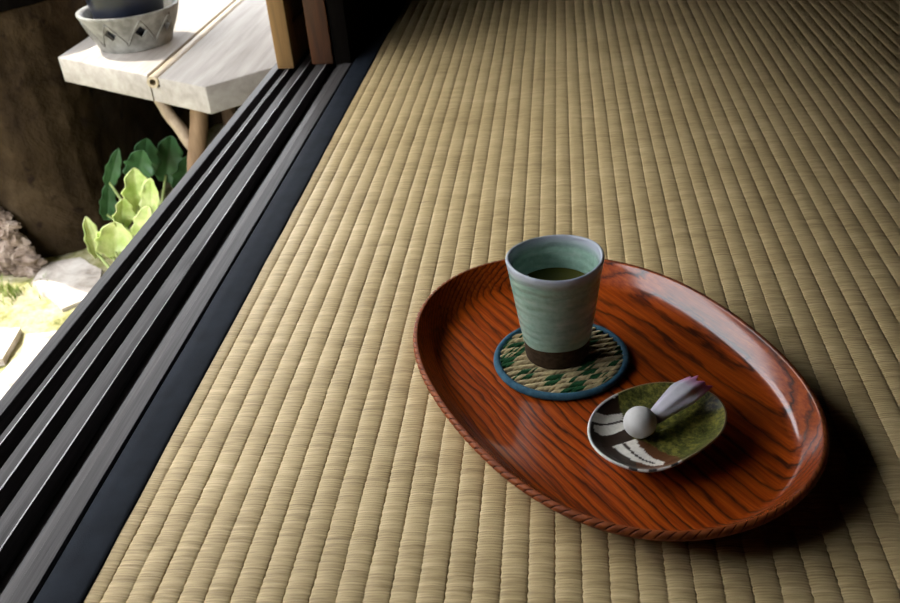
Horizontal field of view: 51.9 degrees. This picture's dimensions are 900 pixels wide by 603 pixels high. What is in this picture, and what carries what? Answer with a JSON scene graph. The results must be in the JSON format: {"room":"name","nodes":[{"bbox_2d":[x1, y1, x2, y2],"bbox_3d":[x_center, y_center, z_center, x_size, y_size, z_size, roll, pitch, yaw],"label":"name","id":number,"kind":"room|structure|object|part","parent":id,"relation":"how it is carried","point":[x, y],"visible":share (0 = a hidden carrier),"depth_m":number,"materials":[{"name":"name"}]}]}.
{"room":"japanese tatami room","nodes":[
{"label":"japanese tatami room","id":0,"kind":"room"},
{"bbox_2d":[0,0,213,257],"bbox_3d":[-1.758,-0.798,2.791,2.271,0.578,2.025,-1,32,7],"label":"wall","id":1,"kind":"structure","parent":0,"point":[58,137],"depth_m":1.86,"materials":[{"name":"brown wood"}]},
{"bbox_2d":[0,0,45,11],"bbox_3d":[-1.776,-1.063,2.629,2.255,0.070,2.029,-1,32,7],"label":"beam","id":2,"kind":"structure","parent":1,"relation":"on","point":[5,5],"depth_m":1.69,"materials":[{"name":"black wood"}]},
{"bbox_2d":[209,105,240,124],"bbox_3d":[-0.411,-0.695,2.540,0.530,0.442,0.280,-1,32,7],"label":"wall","id":3,"kind":"structure","parent":0,"point":[216,118],"depth_m":2.54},
{"bbox_2d":[326,0,388,64],"bbox_3d":[-0.152,-1.834,1.700,0.026,2.202,2.022,-1,32,7],"label":"wall","id":4,"kind":"structure","parent":0,"point":[351,22],"depth_m":1.42,"materials":[{"name":"black wood"}]},
{"bbox_3d":[1.140,0.302,0.296,2.820,0.045,6.600,-1,32,7],"label":"floor","id":5,"kind":"structure","parent":0,"visible":0},
{"bbox_2d":[33,0,899,602],"bbox_3d":[0.312,-0.248,1.210,0.962,0.057,1.926,-1,32,7],"label":"mat","id":6,"kind":"object","parent":5,"relation":"on","point":[744,154],"visible":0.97,"depth_m":0.81,"materials":[{"name":"beige wicker"}]},
{"bbox_2d":[413,259,828,541],"bbox_3d":[0.110,0.054,0.676,0.246,0.024,0.354,-19,34,-22],"label":"serving tray","id":7,"kind":"object","parent":6,"relation":"on","point":[772,449],"visible":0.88,"depth_m":0.65,"materials":[{"name":"brown wood"}]},
{"bbox_2d":[494,323,629,400],"bbox_3d":[0.085,0.043,0.704,0.103,0.006,0.103,10,35,23],"label":"coaster","id":8,"kind":"object","parent":7,"relation":"on","point":[607,361],"visible":0.67,"depth_m":0.69,"materials":[{"name":"wicker"}]},
{"bbox_2d":[505,235,604,369],"bbox_3d":[0.078,0.003,0.685,0.071,0.085,0.070,-1,32,7],"label":"tea cup","id":9,"kind":"object","parent":8,"relation":"on","point":[556,318],"visible":1,"depth_m":0.67,"materials":[{"name":"green ceramic"}]},
{"bbox_2d":[527,267,584,280],"bbox_3d":[0.079,0.007,0.688,0.057,0.041,0.057,-1,32,7],"label":"tea","id":10,"kind":"object","parent":9,"relation":"in","point":[552,274],"visible":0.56,"depth_m":0.69,"materials":[{"name":"green liquid"}]},
{"bbox_2d":[587,382,726,472],"bbox_3d":[0.137,0.086,0.613,0.092,0.019,0.091,-1,32,7],"label":"plate","id":11,"kind":"object","parent":7,"relation":"on","point":[685,434],"visible":0.91,"depth_m":0.61,"materials":[{"name":"green ceramic"}]},
{"bbox_2d":[623,375,712,438],"bbox_3d":[0.145,0.070,0.617,0.071,0.022,0.022,-22,36,-26],"label":"wrapped candy","id":12,"kind":"object","parent":11,"relation":"on","point":[639,422],"visible":1,"depth_m":0.61,"materials":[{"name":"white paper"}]},
{"bbox_3d":[-0.311,0.492,0.582,0.115,0.369,6.600,-1,32,7],"label":"wall","id":13,"kind":"structure","parent":0,"visible":0},
{"bbox_2d":[0,0,389,602],"bbox_3d":[-0.213,-0.313,1.430,0.126,0.091,3.300,-1,32,7],"label":"sill","id":14,"kind":"structure","parent":13,"relation":"on","point":[66,421],"depth_m":0.81,"materials":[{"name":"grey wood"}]},
{"bbox_2d":[266,0,308,68],"bbox_3d":[-0.275,-1.338,1.351,0.026,1.739,0.920,-1,32,7],"label":"door","id":15,"kind":"structure","parent":13,"relation":"in","point":[286,17],"depth_m":1.41,"materials":[{"name":"brown wood"}]},
{"bbox_3d":[-0.233,-0.888,1.629,0.007,0.560,0.850,-1,32,7],"label":"panel","id":16,"kind":"part","parent":15,"relation":"part of","materials":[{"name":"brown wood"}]},
{"bbox_3d":[-0.209,-0.625,1.791,0.024,0.059,0.850,-1,32,7],"label":"rail","id":17,"kind":"part","parent":15,"relation":"part of","materials":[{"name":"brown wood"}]},
{"bbox_2d":[302,0,334,63],"bbox_3d":[-0.219,-1.346,1.356,0.034,1.739,0.920,-1,32,7],"label":"door","id":18,"kind":"structure","parent":13,"relation":"in","point":[315,11],"depth_m":1.40,"materials":[{"name":"brown wood"}]},
{"label":"outside","id":19,"kind":"structure","parent":0,"visible":0},
{"bbox_2d":[0,123,223,372],"bbox_3d":[-4.431,0.094,2.176,8.665,0.026,14.704,-1,32,7],"label":"ground","id":20,"kind":"structure","parent":19,"point":[32,314],"depth_m":1.77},
{"bbox_2d":[0,327,21,365],"bbox_3d":[-0.841,0.079,1.679,0.126,0.037,0.180,-14,33,-14],"label":"paving stone","id":21,"kind":"object","parent":20,"relation":"on","point":[9,337],"visible":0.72,"depth_m":1.66,"materials":[{"name":"beige stone"}]},
{"bbox_2d":[0,207,47,278],"bbox_3d":[-1.009,-0.212,1.873,0.384,0.329,0.109,15,37,30],"label":"rubble","id":22,"kind":"object","parent":20,"relation":"on","point":[18,258],"visible":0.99,"depth_m":1.87,"materials":[{"name":"brown stone"}]},
{"bbox_2d":[0,272,50,304],"bbox_3d":[-1.070,-0.074,1.925,0.642,0.036,0.127,11,35,25],"label":"grass","id":23,"kind":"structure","parent":20,"relation":"on","point":[10,288],"depth_m":1.81,"materials":[{"name":"green plant"}]},
{"bbox_2d":[0,330,56,399],"bbox_3d":[-0.699,0.156,1.534,0.177,0.038,0.364,-1,32,7],"label":"paving stone","id":24,"kind":"object","parent":20,"relation":"on","point":[33,343],"visible":0.1,"depth_m":1.60,"materials":[{"name":"white stone"}]},
{"bbox_2d":[32,257,101,311],"bbox_3d":[-0.756,-0.033,1.849,0.124,0.037,0.211,-29,39,-33],"label":"paving stone","id":25,"kind":"object","parent":20,"relation":"on","point":[70,280],"visible":0.71,"depth_m":1.83,"materials":[{"name":"grey stone"}]},
{"bbox_2d":[83,168,159,267],"bbox_3d":[-0.610,-0.106,1.674,0.255,0.277,0.121,13,36,27],"label":"leafy plant","id":26,"kind":"object","parent":20,"relation":"on","point":[140,194],"visible":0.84,"depth_m":1.62,"materials":[{"name":"green plant"}]},
{"bbox_3d":[-0.617,-0.082,1.703,0.223,0.207,0.073,15,37,30],"label":"stem","id":27,"kind":"part","parent":26,"relation":"part of","materials":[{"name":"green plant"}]},
{"bbox_2d":[99,135,186,232],"bbox_3d":[-0.603,-0.203,1.852,0.213,0.252,0.090,-11,32,-9],"label":"leafy plant","id":28,"kind":"object","parent":20,"relation":"on","point":[166,162],"visible":0.77,"depth_m":1.84,"materials":[{"name":"green plant"}]},
{"bbox_3d":[-0.615,-0.177,1.871,0.165,0.189,0.075,-10,32,-8],"label":"stem","id":29,"kind":"part","parent":28,"relation":"part of","materials":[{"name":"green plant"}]},
{"bbox_2d":[58,0,276,171],"bbox_3d":[-0.450,-0.399,1.980,0.444,0.437,0.928,-1,32,7],"label":"outdoor table","id":30,"kind":"object","parent":20,"relation":"on","point":[219,52],"visible":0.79,"depth_m":1.63,"materials":[{"name":"white wood"}]},
{"bbox_2d":[75,0,178,53],"bbox_3d":[-0.584,-0.509,1.700,0.183,0.067,0.183,-1,32,7],"label":"stand","id":31,"kind":"object","parent":30,"relation":"on","point":[126,40],"visible":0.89,"depth_m":1.65,"materials":[{"name":"grey ceramic"}]},
{"bbox_2d":[86,0,164,38],"bbox_3d":[-0.586,-0.529,1.687,0.146,0.115,0.146,-1,32,7],"label":"planter pot","id":32,"kind":"object","parent":31,"relation":"on","point":[99,9],"visible":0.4,"depth_m":1.63,"materials":[{"name":"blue ceramic"}]},
{"bbox_3d":[-0.464,-0.199,1.701,0.114,0.393,0.038,-12,32,-10],"label":"leg","id":33,"kind":"part","parent":30,"relation":"part of","materials":[{"name":"brown wood"}]},
{"bbox_3d":[-0.575,-0.577,2.327,0.039,0.388,0.064,-28,38,-32],"label":"leg","id":34,"kind":"part","parent":30,"relation":"part of","materials":[{"name":"brown wood"}]}
]}

